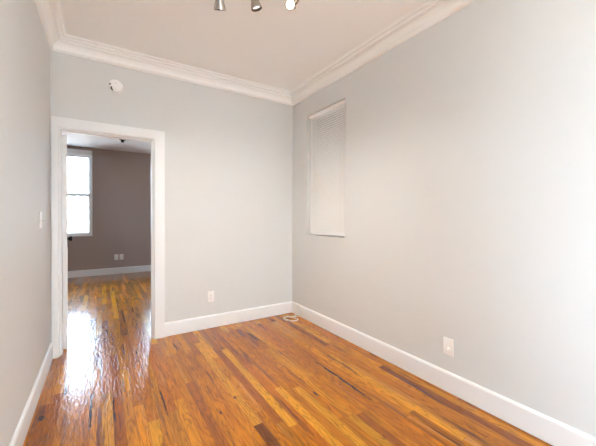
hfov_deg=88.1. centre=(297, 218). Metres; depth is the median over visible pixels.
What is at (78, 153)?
window
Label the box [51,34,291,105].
trim
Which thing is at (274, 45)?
ceiling
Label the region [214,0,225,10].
track light
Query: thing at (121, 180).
wall
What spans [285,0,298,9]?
track light
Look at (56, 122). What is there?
trim
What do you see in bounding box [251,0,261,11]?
track light
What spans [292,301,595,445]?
baseboard
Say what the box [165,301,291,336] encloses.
baseboard
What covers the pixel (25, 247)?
wall
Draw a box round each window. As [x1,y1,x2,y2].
[67,148,92,236]
[313,108,344,236]
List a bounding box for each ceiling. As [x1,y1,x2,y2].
[61,0,424,90]
[62,132,150,153]
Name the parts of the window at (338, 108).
pane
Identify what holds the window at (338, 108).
in the wall at (470, 142)
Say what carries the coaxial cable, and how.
on the floor
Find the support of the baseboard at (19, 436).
attached to the wall at (25, 247)
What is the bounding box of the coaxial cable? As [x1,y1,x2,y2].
[283,302,302,320]
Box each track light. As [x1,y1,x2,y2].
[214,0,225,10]
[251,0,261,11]
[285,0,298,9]
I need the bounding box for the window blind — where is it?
[309,100,344,235]
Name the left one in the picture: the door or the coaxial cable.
the door
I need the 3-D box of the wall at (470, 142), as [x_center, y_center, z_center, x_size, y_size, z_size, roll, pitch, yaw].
[1.831,-0.161,1.031,0.120,2.758,6.900,0,1,-32]
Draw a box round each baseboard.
[9,343,52,445]
[68,265,150,277]
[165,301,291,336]
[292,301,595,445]
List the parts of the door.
panel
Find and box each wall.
[0,0,50,445]
[50,51,292,342]
[67,146,150,270]
[292,0,595,436]
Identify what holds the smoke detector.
attached to the wall at (229, 155)
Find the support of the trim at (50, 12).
attached to the wall at (25, 247)
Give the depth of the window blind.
3.37 m
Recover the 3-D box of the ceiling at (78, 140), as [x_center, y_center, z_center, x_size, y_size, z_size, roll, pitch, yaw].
[-2.462,-1.462,4.963,4.300,0.100,4.255,0,1,-32]
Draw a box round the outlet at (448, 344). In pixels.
[443,337,453,356]
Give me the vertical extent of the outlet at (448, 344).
0.117 m
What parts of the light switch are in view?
plate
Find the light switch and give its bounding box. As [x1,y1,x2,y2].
[39,212,43,227]
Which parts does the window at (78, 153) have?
sash, sash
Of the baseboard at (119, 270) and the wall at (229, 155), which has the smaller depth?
the wall at (229, 155)
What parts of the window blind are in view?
rail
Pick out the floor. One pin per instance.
(273, 380)
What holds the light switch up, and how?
attached to the wall at (25, 247)
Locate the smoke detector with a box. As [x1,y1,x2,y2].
[108,80,122,93]
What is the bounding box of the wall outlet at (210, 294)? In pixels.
[207,291,213,301]
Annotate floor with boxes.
[23,271,552,445]
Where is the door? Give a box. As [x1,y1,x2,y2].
[62,135,72,348]
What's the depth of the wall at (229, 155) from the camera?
3.34 m
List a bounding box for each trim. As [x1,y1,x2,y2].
[34,0,66,50]
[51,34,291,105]
[51,116,164,358]
[290,0,475,105]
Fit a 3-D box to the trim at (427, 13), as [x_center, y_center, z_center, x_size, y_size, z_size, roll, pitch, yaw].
[1.732,-1.459,0.955,0.124,0.122,6.900,0,1,-32]

